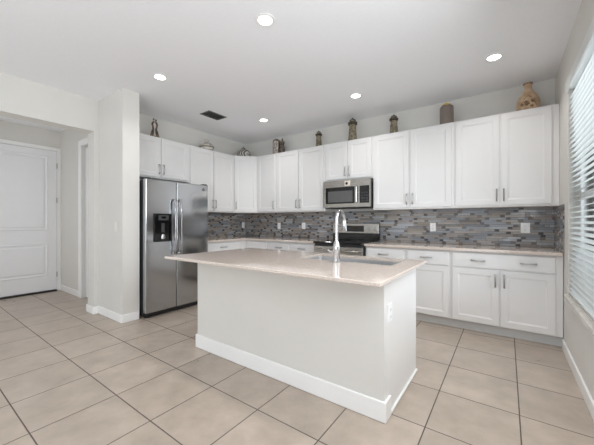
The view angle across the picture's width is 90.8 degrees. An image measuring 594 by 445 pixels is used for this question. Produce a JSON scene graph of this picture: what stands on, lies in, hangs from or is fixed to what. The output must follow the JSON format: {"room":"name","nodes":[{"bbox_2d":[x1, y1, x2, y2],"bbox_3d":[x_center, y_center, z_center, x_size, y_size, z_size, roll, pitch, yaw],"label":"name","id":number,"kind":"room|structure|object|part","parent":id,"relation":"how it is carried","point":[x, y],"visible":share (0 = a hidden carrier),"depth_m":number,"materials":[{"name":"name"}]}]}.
{"room":"kitchen","nodes":[
{"label":"kitchen","id":0,"kind":"room"},
{"bbox_2d":[0,120,59,293],"bbox_3d":[-4.870,-0.192,4.404,0.170,2.798,2.270,0,0,36],"label":"wall","id":1,"kind":"structure","parent":0,"point":[11,131],"depth_m":4.86,"materials":[{"name":"paint"}]},
{"bbox_2d":[0,143,56,299],"bbox_3d":[-4.459,-0.008,4.742,0.105,2.430,0.929,0,0,36],"label":"door","id":2,"kind":"structure","parent":1,"relation":"in","point":[28,176],"depth_m":4.81,"materials":[{"name":"paint"}]},
{"bbox_2d":[0,139,60,289],"bbox_3d":[-4.499,-0.043,4.752,0.028,2.500,1.069,0,0,36],"label":"trim","id":3,"kind":"structure","parent":1,"relation":"attached to","point":[58,150],"depth_m":5.15,"materials":[{"name":"white wood"}]},
{"bbox_2d":[60,129,87,297],"bbox_3d":[-3.414,-0.192,4.696,1.858,2.798,0.100,0,0,36],"label":"wall","id":4,"kind":"structure","parent":0,"point":[69,139],"depth_m":4.88,"materials":[{"name":"paint"}]},
{"bbox_2d":[60,284,77,296],"bbox_3d":[-3.865,1.158,4.915,0.870,0.098,0.070,0,0,36],"label":"baseboard","id":5,"kind":"structure","parent":4,"relation":"attached to","point":[74,292],"depth_m":4.90,"materials":[{"name":"white wood"}]},
{"bbox_2d":[78,137,87,297],"bbox_3d":[-3.097,-0.038,4.394,0.935,2.490,0.022,0,0,36],"label":"trim","id":6,"kind":"structure","parent":4,"relation":"attached to","point":[82,142],"depth_m":4.62,"materials":[{"name":"white wood"}]},
{"bbox_2d":[85,147,87,297],"bbox_3d":[-3.034,0.012,4.435,0.800,2.370,0.052,0,0,36],"label":"door","id":7,"kind":"structure","parent":4,"relation":"in","point":[86,148],"depth_m":4.63,"materials":[{"name":"paint"}]},
{"bbox_2d":[99,88,138,314],"bbox_3d":[-2.289,-0.192,3.755,0.667,2.798,0.198,0,0,36],"label":"wall","id":8,"kind":"structure","parent":0,"point":[119,111],"depth_m":3.59,"materials":[{"name":"paint"}]},
{"bbox_2d":[98,306,138,322],"bbox_3d":[-2.289,1.158,3.741,0.681,0.098,0.205,0,0,36],"label":"baseboard","id":9,"kind":"structure","parent":8,"relation":"attached to","point":[110,314],"depth_m":3.58,"materials":[{"name":"white wood"}]},
{"bbox_2d":[0,72,245,306],"bbox_3d":[-3.520,-0.192,2.780,0.200,2.798,8.200,0,0,36],"label":"wall","id":10,"kind":"structure","parent":0,"point":[21,99],"depth_m":3.83,"materials":[{"name":"paint"}]},
{"bbox_2d":[86,304,97,313],"bbox_3d":[-4.292,1.158,1.700,0.230,0.098,5.444,0,0,36],"label":"baseboard","id":11,"kind":"structure","parent":10,"relation":"attached to","point":[93,310],"depth_m":3.84,"materials":[{"name":"white wood"}]},
{"bbox_2d":[139,133,188,182],"bbox_3d":[-2.078,-0.916,4.307,0.366,0.594,0.938,0,0,36],"label":"upper cabinet","id":12,"kind":"object","parent":10,"relation":"attached to","point":[159,158],"visible":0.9,"depth_m":4.25,"materials":[{"name":"white wood"}]},
{"bbox_3d":[-2.103,-0.918,4.045,0.020,0.554,0.439,0,0,36],"label":"door","id":13,"kind":"part","parent":12,"relation":"part of","materials":[{"name":"white wood"}]},
{"bbox_2d":[150,118,158,136],"bbox_3d":[-2.068,-1.349,4.256,0.042,0.303,0.144,0,0,36],"label":"sculpture","id":14,"kind":"object","parent":12,"relation":"on","point":[152,123],"visible":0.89,"depth_m":4.25,"materials":[{"name":"brown metal"}]},
{"bbox_3d":[-1.837,-0.918,4.418,0.020,0.554,0.441,0,0,36],"label":"door","id":15,"kind":"part","parent":12,"relation":"part of","materials":[{"name":"white wood"}]},
{"bbox_2d":[188,145,233,212],"bbox_3d":[-1.532,-0.689,5.070,0.366,1.048,0.936,0,0,36],"label":"upper cabinet","id":16,"kind":"object","parent":10,"relation":"attached to","point":[214,169],"visible":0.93,"depth_m":5.01,"materials":[{"name":"white wood"}]},
{"bbox_3d":[-1.559,-0.691,4.806,0.020,1.008,0.443,0,0,36],"label":"door","id":17,"kind":"part","parent":16,"relation":"part of","materials":[{"name":"white wood"}]},
{"bbox_2d":[199,138,213,150],"bbox_3d":[-1.538,-1.321,4.996,0.244,0.214,0.244,0,0,36],"label":"vase","id":18,"kind":"object","parent":16,"relation":"on","point":[206,145],"visible":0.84,"depth_m":4.91,"materials":[{"name":"ceramic"}]},
{"bbox_3d":[-1.291,-0.691,5.181,0.020,1.008,0.443,0,0,36],"label":"door","id":19,"kind":"part","parent":16,"relation":"part of","materials":[{"name":"white wood"}]},
{"bbox_2d":[208,213,245,237],"bbox_3d":[-1.492,0.064,5.433,0.010,0.456,1.504,0,0,36],"label":"backsplash","id":20,"kind":"structure","parent":10,"relation":"attached to","point":[219,224],"depth_m":5.62,"materials":[{"name":"tile"}]},
{"bbox_2d":[0,0,581,144],"bbox_3d":[-2.430,-1.621,2.013,7.420,0.060,8.420,0,0,36],"label":"ceiling","id":21,"kind":"structure","parent":0,"point":[299,73],"depth_m":2.75,"materials":[{"name":"paint"}]},
{"bbox_2d":[152,73,167,80],"bbox_3d":[-1.505,-1.587,3.220,0.162,0.006,0.162,0,0,36],"label":"recessed light","id":22,"kind":"object","parent":21,"relation":"in","point":[161,77],"visible":1,"depth_m":3.22,"materials":[{"name":"white plastic"}]},
{"bbox_2d":[155,75,165,79],"bbox_3d":[-1.505,-1.589,3.220,0.111,0.003,0.111,0,0,36],"label":"diffuser","id":23,"kind":"object","parent":22,"relation":"attached to","point":[159,77],"depth_m":3.22,"materials":[{"name":"white plastic"}]},
{"bbox_2d":[200,111,226,119],"bbox_3d":[-1.249,-1.583,4.377,0.216,0.014,0.324,0,0,36],"label":"ceiling vent","id":24,"kind":"object","parent":21,"relation":"in","point":[210,114],"visible":1,"depth_m":4.38,"materials":[{"name":"metal"}]},
{"bbox_2d":[259,118,268,121],"bbox_3d":[-0.521,-1.587,4.588,0.162,0.006,0.162,0,0,36],"label":"recessed light","id":25,"kind":"object","parent":21,"relation":"in","point":[261,119],"visible":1,"depth_m":4.59,"materials":[{"name":"white plastic"}]},
{"bbox_2d":[255,13,275,26],"bbox_3d":[-0.251,-1.587,2.310,0.162,0.006,0.162,0,0,36],"label":"recessed light","id":26,"kind":"object","parent":21,"relation":"in","point":[262,19],"visible":1,"depth_m":2.31,"materials":[{"name":"white plastic"}]},
{"bbox_2d":[258,16,271,24],"bbox_3d":[-0.251,-1.589,2.310,0.111,0.003,0.111,0,0,36],"label":"diffuser","id":27,"kind":"object","parent":26,"relation":"attached to","point":[262,20],"depth_m":2.31,"materials":[{"name":"white plastic"}]},
{"bbox_2d":[349,93,361,98],"bbox_3d":[0.741,-1.587,3.697,0.162,0.006,0.162,0,0,36],"label":"recessed light","id":28,"kind":"object","parent":21,"relation":"in","point":[354,95],"visible":1,"depth_m":3.68,"materials":[{"name":"white plastic"}]},
{"bbox_2d":[484,53,503,61],"bbox_3d":[1.906,-1.587,2.833,0.162,0.006,0.162,0,0,36],"label":"recessed light","id":29,"kind":"object","parent":21,"relation":"in","point":[495,56],"visible":1,"depth_m":2.83,"materials":[{"name":"white plastic"}]},
{"bbox_2d":[487,54,500,60],"bbox_3d":[1.906,-1.589,2.833,0.111,0.003,0.111,0,0,36],"label":"diffuser","id":30,"kind":"object","parent":29,"relation":"attached to","point":[492,57],"depth_m":2.83,"materials":[{"name":"white plastic"}]},
{"bbox_2d":[0,290,593,444],"bbox_3d":[-2.430,1.237,2.013,7.420,0.060,8.420,0,0,36],"label":"floor","id":31,"kind":"structure","parent":0,"point":[70,374],"depth_m":2.04,"materials":[{"name":"tile"}]},
{"bbox_2d":[139,177,207,317],"bbox_3d":[-1.864,0.321,4.172,0.819,1.748,0.928,0,0,36],"label":"refrigerator","id":32,"kind":"object","parent":31,"relation":"on","point":[173,216],"visible":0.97,"depth_m":3.85,"materials":[{"name":"silver metal"}]},
{"bbox_3d":[-1.769,0.303,3.787,0.068,1.676,0.412,0,0,36],"label":"freezer door","id":33,"kind":"part","parent":32,"relation":"part of","materials":[{"name":"metal"}]},
{"bbox_3d":[-1.714,-0.051,3.764,0.002,0.065,0.138,0,0,36],"label":"control panel","id":34,"kind":"part","parent":32,"relation":"part of","materials":[{"name":"black plastic"}]},
{"bbox_3d":[-1.617,0.065,3.877,0.073,0.736,0.033,0,0,36],"label":"handle","id":35,"kind":"part","parent":32,"relation":"part of","materials":[{"name":"metal"}]},
{"bbox_3d":[-1.566,0.065,3.948,0.073,0.736,0.033,0,0,36],"label":"handle","id":36,"kind":"part","parent":32,"relation":"part of","materials":[{"name":"metal"}]},
{"bbox_3d":[-1.497,0.303,4.167,0.068,1.676,0.509,0,0,36],"label":"door","id":37,"kind":"part","parent":32,"relation":"part of","materials":[{"name":"metal"}]},
{"bbox_2d":[208,240,239,251],"bbox_3d":[-1.437,0.765,4.948,0.641,0.882,0.800,0,0,36],"label":"base cabinet","id":38,"kind":"object","parent":31,"relation":"on","point":[226,245],"visible":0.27,"depth_m":4.79,"materials":[{"name":"white wood"}]},
{"bbox_2d":[240,240,267,248],"bbox_3d":[-0.806,0.765,5.428,1.108,0.882,0.712,0,0,36],"label":"base cabinet","id":39,"kind":"object","parent":31,"relation":"on","point":[243,243],"visible":0.14,"depth_m":5.09,"materials":[{"name":"white wood"}]},
{"bbox_3d":[-0.699,0.716,5.064,0.450,0.750,0.021,0,0,36],"label":"filler panel","id":40,"kind":"part","parent":39,"relation":"part of","materials":[{"name":"white wood"}]},
{"bbox_2d":[208,236,328,242],"bbox_3d":[-0.653,0.308,4.826,2.058,0.030,1.514,0,0,36],"label":"countertop","id":41,"kind":"structure","parent":39,"relation":"on","point":[236,238],"depth_m":4.91,"materials":[{"name":"stone"}]},
{"bbox_2d":[268,241,289,250],"bbox_3d":[-0.146,0.765,4.999,0.460,0.882,0.641,0,0,36],"label":"drawer","id":42,"kind":"object","parent":31,"relation":"on","point":[274,245],"visible":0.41,"depth_m":4.75,"materials":[{"name":"white wood"}]},
{"bbox_2d":[290,242,314,251],"bbox_3d":[0.239,0.765,4.723,0.484,0.882,0.641,0,0,36],"label":"base cabinet","id":43,"kind":"object","parent":31,"relation":"on","point":[304,247],"visible":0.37,"depth_m":4.49,"materials":[{"name":"white wood"}]},
{"bbox_2d":[196,263,417,423],"bbox_3d":[0.000,0.770,2.595,1.854,0.871,0.776,0,0,36],"label":"kitchen island","id":44,"kind":"object","parent":31,"relation":"on","point":[335,342],"visible":0.73,"depth_m":2.09,"materials":[{"name":"paint"}]},
{"bbox_3d":[-0.180,1.144,2.343,1.854,0.124,0.155,0,0,36],"label":"baseboard","id":45,"kind":"part","parent":44,"relation":"part of","materials":[{"name":"white wood"}]},
{"bbox_2d":[165,248,426,286],"bbox_3d":[-0.076,0.323,2.498,1.986,0.022,1.068,0,0,36],"label":"island countertop","id":46,"kind":"structure","parent":44,"relation":"on","point":[293,263],"depth_m":2.13,"materials":[{"name":"stone"}]},
{"bbox_2d":[328,210,346,262],"bbox_3d":[0.339,0.109,2.292,0.185,0.404,0.101,0,0,-33],"label":"faucet","id":47,"kind":"object","parent":46,"relation":"on","point":[336,246],"visible":1,"depth_m":2.23,"materials":[{"name":"silver metal"}]},
{"bbox_3d":[0.341,0.031,2.298,0.025,0.247,0.154,0,0,36],"label":"spout","id":48,"kind":"part","parent":47,"relation":"part of","materials":[{"name":"silver metal"}]},
{"bbox_2d":[309,256,399,264],"bbox_3d":[0.445,0.439,2.458,0.862,0.206,0.418,0,0,36],"label":"sink","id":49,"kind":"object","parent":46,"relation":"in","point":[317,257],"visible":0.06,"depth_m":2.61,"materials":[{"name":"metal"}]},
{"bbox_2d":[388,302,391,322],"bbox_3d":[0.585,0.572,1.838,0.008,0.116,0.072,0,0,36],"label":"outlet","id":50,"kind":"object","parent":44,"relation":"attached to","point":[390,304],"visible":1,"depth_m":1.83,"materials":[{"name":"white plastic"}]},
{"bbox_3d":[0.737,0.770,2.077,0.022,0.871,0.759,0,0,36],"label":"panel","id":51,"kind":"part","parent":44,"relation":"part of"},
{"bbox_3d":[0.779,1.196,2.104,0.014,0.019,0.666,0,0,36],"label":"shoe molding","id":52,"kind":"part","parent":44,"relation":"part of","materials":[{"name":"white wood"}]},
{"bbox_2d":[313,223,379,255],"bbox_3d":[0.725,0.617,4.316,0.763,1.180,0.738,0,0,36],"label":"stove","id":53,"kind":"object","parent":31,"relation":"on","point":[356,235],"visible":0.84,"depth_m":4.37,"materials":[{"name":"metal"}]},
{"bbox_3d":[0.531,0.402,4.045,0.689,0.025,0.071,0,0,36],"label":"handle","id":54,"kind":"part","parent":53,"relation":"part of","materials":[{"name":"metal"}]},
{"bbox_3d":[0.562,0.647,4.089,0.755,0.600,0.039,0,0,36],"label":"oven door","id":55,"kind":"part","parent":53,"relation":"part of","materials":[{"name":"metal"}]},
{"bbox_2d":[313,239,377,244],"bbox_3d":[0.721,0.298,4.311,0.763,0.026,0.605,0,0,36],"label":"cooktop","id":56,"kind":"object","parent":53,"relation":"in","point":[331,241],"depth_m":4.20,"materials":[{"name":"black glass"}]},
{"bbox_3d":[0.918,0.104,4.585,0.763,0.154,0.076,0,0,36],"label":"control panel","id":57,"kind":"part","parent":53,"relation":"part of","materials":[{"name":"metal"}]},
{"bbox_2d":[366,246,405,258],"bbox_3d":[1.281,0.765,3.978,0.522,0.882,0.641,0,0,36],"label":"base cabinet","id":58,"kind":"object","parent":31,"relation":"on","point":[387,252],"visible":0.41,"depth_m":3.73,"materials":[{"name":"white wood"}]},
{"bbox_2d":[406,248,451,325],"bbox_3d":[1.697,0.765,3.681,0.498,0.882,0.641,0,0,36],"label":"base cabinet","id":59,"kind":"object","parent":31,"relation":"on","point":[433,278],"visible":0.56,"depth_m":3.43,"materials":[{"name":"white wood"}]},
{"bbox_3d":[1.541,0.421,3.462,0.460,0.155,0.021,0,0,36],"label":"drawer","id":60,"kind":"part","parent":59,"relation":"part of","materials":[{"name":"white wood"}]},
{"bbox_3d":[1.541,0.802,3.462,0.460,0.578,0.020,0,0,36],"label":"door","id":61,"kind":"part","parent":59,"relation":"part of","materials":[{"name":"white wood"}]},
{"bbox_2d":[451,251,562,346],"bbox_3d":[2.286,0.765,3.259,0.949,0.882,0.641,0,0,36],"label":"base cabinet","id":62,"kind":"object","parent":31,"relation":"on","point":[519,296],"visible":0.98,"depth_m":3.01,"materials":[{"name":"white wood"}]},
{"bbox_2d":[364,241,562,255],"bbox_3d":[1.870,0.308,3.561,1.966,0.030,0.638,0,0,36],"label":"countertop","id":63,"kind":"structure","parent":62,"relation":"on","point":[433,246],"depth_m":3.32,"materials":[{"name":"stone"}]},
{"bbox_3d":[1.933,0.802,3.182,0.431,0.578,0.020,0,0,36],"label":"door","id":64,"kind":"part","parent":62,"relation":"part of","materials":[{"name":"white wood"}]},
{"bbox_3d":[2.114,0.421,3.052,0.877,0.155,0.021,0,0,36],"label":"drawer","id":65,"kind":"part","parent":62,"relation":"part of","materials":[{"name":"white wood"}]},
{"bbox_3d":[2.296,0.802,2.922,0.430,0.578,0.020,0,0,36],"label":"door","id":66,"kind":"part","parent":62,"relation":"part of","materials":[{"name":"white wood"}]},
{"bbox_2d":[246,79,554,247],"bbox_3d":[0.943,-0.192,4.702,5.062,2.798,0.120,0,0,36],"label":"wall","id":67,"kind":"structure","parent":0,"point":[501,101],"depth_m":4.09,"materials":[{"name":"paint"}]},
{"bbox_2d":[234,156,257,213],"bbox_3d":[-0.985,-0.689,5.621,0.614,1.048,0.626,0,0,36],"label":"upper cabinet","id":68,"kind":"object","parent":67,"relation":"attached to","point":[245,167],"visible":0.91,"depth_m":5.40,"materials":[{"name":"white wood"}]},
{"bbox_2d":[237,147,249,155],"bbox_3d":[-1.021,-1.323,5.591,0.262,0.219,0.262,0,0,36],"label":"vase","id":69,"kind":"object","parent":68,"relation":"on","point":[243,152],"visible":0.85,"depth_m":5.49,"materials":[{"name":"ceramic"}]},
{"bbox_2d":[258,153,279,212],"bbox_3d":[-0.477,-0.689,5.418,0.446,1.048,0.366,0,0,36],"label":"upper cabinet","id":70,"kind":"object","parent":67,"relation":"attached to","point":[266,164],"visible":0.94,"depth_m":5.29,"materials":[{"name":"white wood"}]},
{"bbox_2d":[273,139,280,153],"bbox_3d":[-0.369,-1.356,5.313,0.128,0.284,0.098,0,0,21],"label":"vase","id":71,"kind":"object","parent":70,"relation":"on","point":[276,142],"visible":0.88,"depth_m":5.27,"materials":[{"name":"brown ceramic"}]},
{"bbox_3d":[-0.383,-1.343,5.276,0.092,0.235,0.006,0,0,21],"label":"panel","id":72,"kind":"part","parent":71,"relation":"part of","materials":[{"name":"ceramic"}]},
{"bbox_2d":[276,145,334,212],"bbox_3d":[0.112,-0.689,4.997,1.000,1.048,0.366,0,0,36],"label":"upper cabinet","id":73,"kind":"object","parent":67,"relation":"attached to","point":[300,173],"visible":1,"depth_m":4.85,"materials":[{"name":"white wood"}]},
{"bbox_2d":[280,138,284,152],"bbox_3d":[-0.264,-1.356,5.265,0.099,0.285,0.099,0,0,24],"label":"vase","id":74,"kind":"object","parent":73,"relation":"on","point":[282,148],"visible":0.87,"depth_m":5.23,"materials":[{"name":"brown ceramic"}]},
{"bbox_3d":[-0.164,-0.691,5.032,0.452,1.008,0.020,0,0,36],"label":"door","id":75,"kind":"part","parent":73,"relation":"part of","materials":[{"name":"white wood"}]},
{"bbox_3d":[0.228,-0.691,4.752,0.464,1.008,0.020,0,0,36],"label":"door","id":76,"kind":"part","parent":73,"relation":"part of","materials":[{"name":"white wood"}]},
{"bbox_2d":[315,131,321,145],"bbox_3d":[0.357,-1.354,4.801,0.106,0.280,0.106,0,0,13],"label":"figurine","id":77,"kind":"object","parent":73,"relation":"on","point":[319,134],"visible":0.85,"depth_m":4.76,"materials":[{"name":"ceramic"}]},
{"bbox_2d":[326,136,372,181],"bbox_3d":[0.836,-0.917,4.479,0.778,0.592,0.366,0,0,36],"label":"upper cabinet","id":78,"kind":"object","parent":67,"relation":"attached to","point":[351,159],"visible":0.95,"depth_m":4.34,"materials":[{"name":"white wood"}]},
{"bbox_3d":[0.606,-0.919,4.482,0.358,0.552,0.020,0,0,36],"label":"door","id":79,"kind":"part","parent":78,"relation":"part of","materials":[{"name":"white wood"}]},
{"bbox_2d":[324,178,372,208],"bbox_3d":[0.816,-0.409,4.438,0.749,0.416,0.432,0,0,36],"label":"microwave","id":80,"kind":"object","parent":78,"relation":"attached to","point":[351,193],"visible":0.99,"depth_m":4.27,"materials":[{"name":"silver metal"}]},
{"bbox_3d":[0.849,-0.392,4.179,0.022,0.244,0.048,0,0,36],"label":"handle","id":81,"kind":"part","parent":80,"relation":"part of","materials":[{"name":"silver metal"}]},
{"bbox_2d":[348,118,356,140],"bbox_3d":[0.839,-1.390,4.414,0.139,0.352,0.139,0,0,13],"label":"figurine","id":82,"kind":"object","parent":78,"relation":"on","point":[352,124],"visible":0.9,"depth_m":4.37,"materials":[{"name":"ceramic"}]},
{"bbox_3d":[0.912,-0.919,4.263,0.358,0.552,0.020,0,0,36],"label":"door","id":83,"kind":"part","parent":78,"relation":"part of","materials":[{"name":"white wood"}]},
{"bbox_2d":[246,207,553,247],"bbox_3d":[0.906,0.064,4.649,4.800,0.456,0.010,0,0,36],"label":"backsplash","id":84,"kind":"structure","parent":67,"relation":"attached to","point":[483,226],"depth_m":3.94,"materials":[{"name":"tile"}]},
{"bbox_2d":[430,223,435,230],"bbox_3d":[1.842,0.073,3.967,0.072,0.116,0.008,0,0,36],"label":"outlet","id":85,"kind":"object","parent":84,"relation":"attached to","point":[432,225],"visible":1,"depth_m":3.96,"materials":[{"name":"white plastic"}]},
{"bbox_2d":[521,223,529,232],"bbox_3d":[2.645,0.073,3.392,0.085,0.118,0.008,0,0,36],"label":"outlet","id":86,"kind":"object","parent":84,"relation":"attached to","point":[525,227],"visible":1,"depth_m":3.39,"materials":[{"name":"white plastic"}]},
{"bbox_2d":[373,122,455,210],"bbox_3d":[1.569,-0.689,3.954,1.026,1.048,0.366,0,0,36],"label":"upper cabinet","id":87,"kind":"object","parent":67,"relation":"attached to","point":[414,169],"visible":0.98,"depth_m":3.80,"materials":[{"name":"white wood"}]},
{"bbox_3d":[1.283,-0.691,3.997,0.477,1.008,0.020,0,0,36],"label":"door","id":88,"kind":"part","parent":87,"relation":"part of","materials":[{"name":"white wood"}]},
{"bbox_2d":[389,114,397,132],"bbox_3d":[1.352,-1.356,4.090,0.118,0.285,0.118,0,0,13],"label":"figurine","id":89,"kind":"object","parent":87,"relation":"on","point":[393,125],"visible":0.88,"depth_m":4.05,"materials":[{"name":"ceramic"}]},
{"bbox_3d":[1.688,-0.691,3.707,0.474,1.008,0.020,0,0,36],"label":"door","id":90,"kind":"part","parent":87,"relation":"part of","materials":[{"name":"white wood"}]},
{"bbox_2d":[440,102,453,123],"bbox_3d":[1.894,-1.361,3.702,0.161,0.294,0.161,0,0,36],"label":"jar","id":91,"kind":"object","parent":87,"relation":"on","point":[446,110],"visible":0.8,"depth_m":3.64,"materials":[{"name":"ceramic"}]},
{"bbox_2d":[455,104,558,208],"bbox_3d":[2.374,-0.689,3.378,0.952,1.048,0.366,0,0,36],"label":"upper cabinet","id":92,"kind":"object","parent":67,"relation":"attached to","point":[510,159],"visible":0.99,"depth_m":3.23,"materials":[{"name":"white wood"}]},
{"bbox_3d":[2.097,-0.691,3.415,0.432,1.008,0.020,0,0,36],"label":"door","id":93,"kind":"part","parent":92,"relation":"part of","materials":[{"name":"white wood"}]},
{"bbox_3d":[2.462,-0.691,3.154,0.428,1.008,0.020,0,0,36],"label":"door","id":94,"kind":"part","parent":92,"relation":"part of","materials":[{"name":"white wood"}]},
{"bbox_2d":[516,82,540,110],"bbox_3d":[2.554,-1.373,3.237,0.216,0.319,0.164,0,0,36],"label":"vase","id":95,"kind":"object","parent":92,"relation":"on","point":[528,99],"visible":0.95,"depth_m":3.20,"materials":[{"name":"beige ceramic"}]},
{"bbox_2d":[555,0,593,399],"bbox_3d":[0.532,-0.192,-0.119,0.120,2.798,8.200,0,0,36],"label":"wall","id":96,"kind":"structure","parent":0,"point":[578,339],"depth_m":2.55,"materials":[{"name":"paint"}]},
{"bbox_2d":[554,204,564,252],"bbox_3d":[2.680,0.064,2.995,0.009,0.456,0.634,0,0,36],"label":"backsplash","id":97,"kind":"structure","parent":96,"relation":"attached to","point":[559,211],"depth_m":2.93,"materials":[{"name":"tile"}]},
{"bbox_2d":[562,339,593,420],"bbox_3d":[0.317,1.158,-0.303,0.015,0.098,7.550,0,0,36],"label":"baseboard","id":98,"kind":"structure","parent":96,"relation":"attached to","point":[588,399],"depth_m":2.10,"materials":[{"name":"white wood"}]},
{"bbox_2d":[564,294,593,336],"bbox_3d":[2.072,0.653,2.098,0.105,0.041,1.137,0,0,36],"label":"window sill","id":99,"kind":"structure","parent":96,"relation":"attached to","point":[585,319],"depth_m":2.03,"materials":[{"name":"stone"}]},
{"bbox_2d":[565,17,593,319],"bbox_3d":[2.071,-0.298,2.104,0.080,1.836,1.115,0,0,36],"label":"window blind","id":100,"kind":"object","parent":96,"relation":"attached to","point":[580,78],"visible":1,"depth_m":2.14,"materials":[{"name":"white plastic"}]},
{"bbox_3d":[2.079,0.609,2.098,0.054,0.022,1.093,0,0,36],"label":"rail","id":101,"kind":"part","parent":100,"relation":"part of","materials":[{"name":"white plastic"}]},
{"bbox_2d":[580,147,593,253],"bbox_3d":[2.131,-0.295,2.060,0.045,1.855,1.105,0,0,36],"label":"window","id":102,"kind":"structure","parent":96,"relation":"in","point":[589,194],"depth_m":2.39,"materials":[{"name":"clear glass"}]},
{"bbox_3d":[2.133,-0.295,2.059,0.005,1.755,1.005,0,0,36],"label":"glass","id":103,"kind":"part","parent":102,"relation":"part of","materials":[{"name":"clear glass"}]}
]}

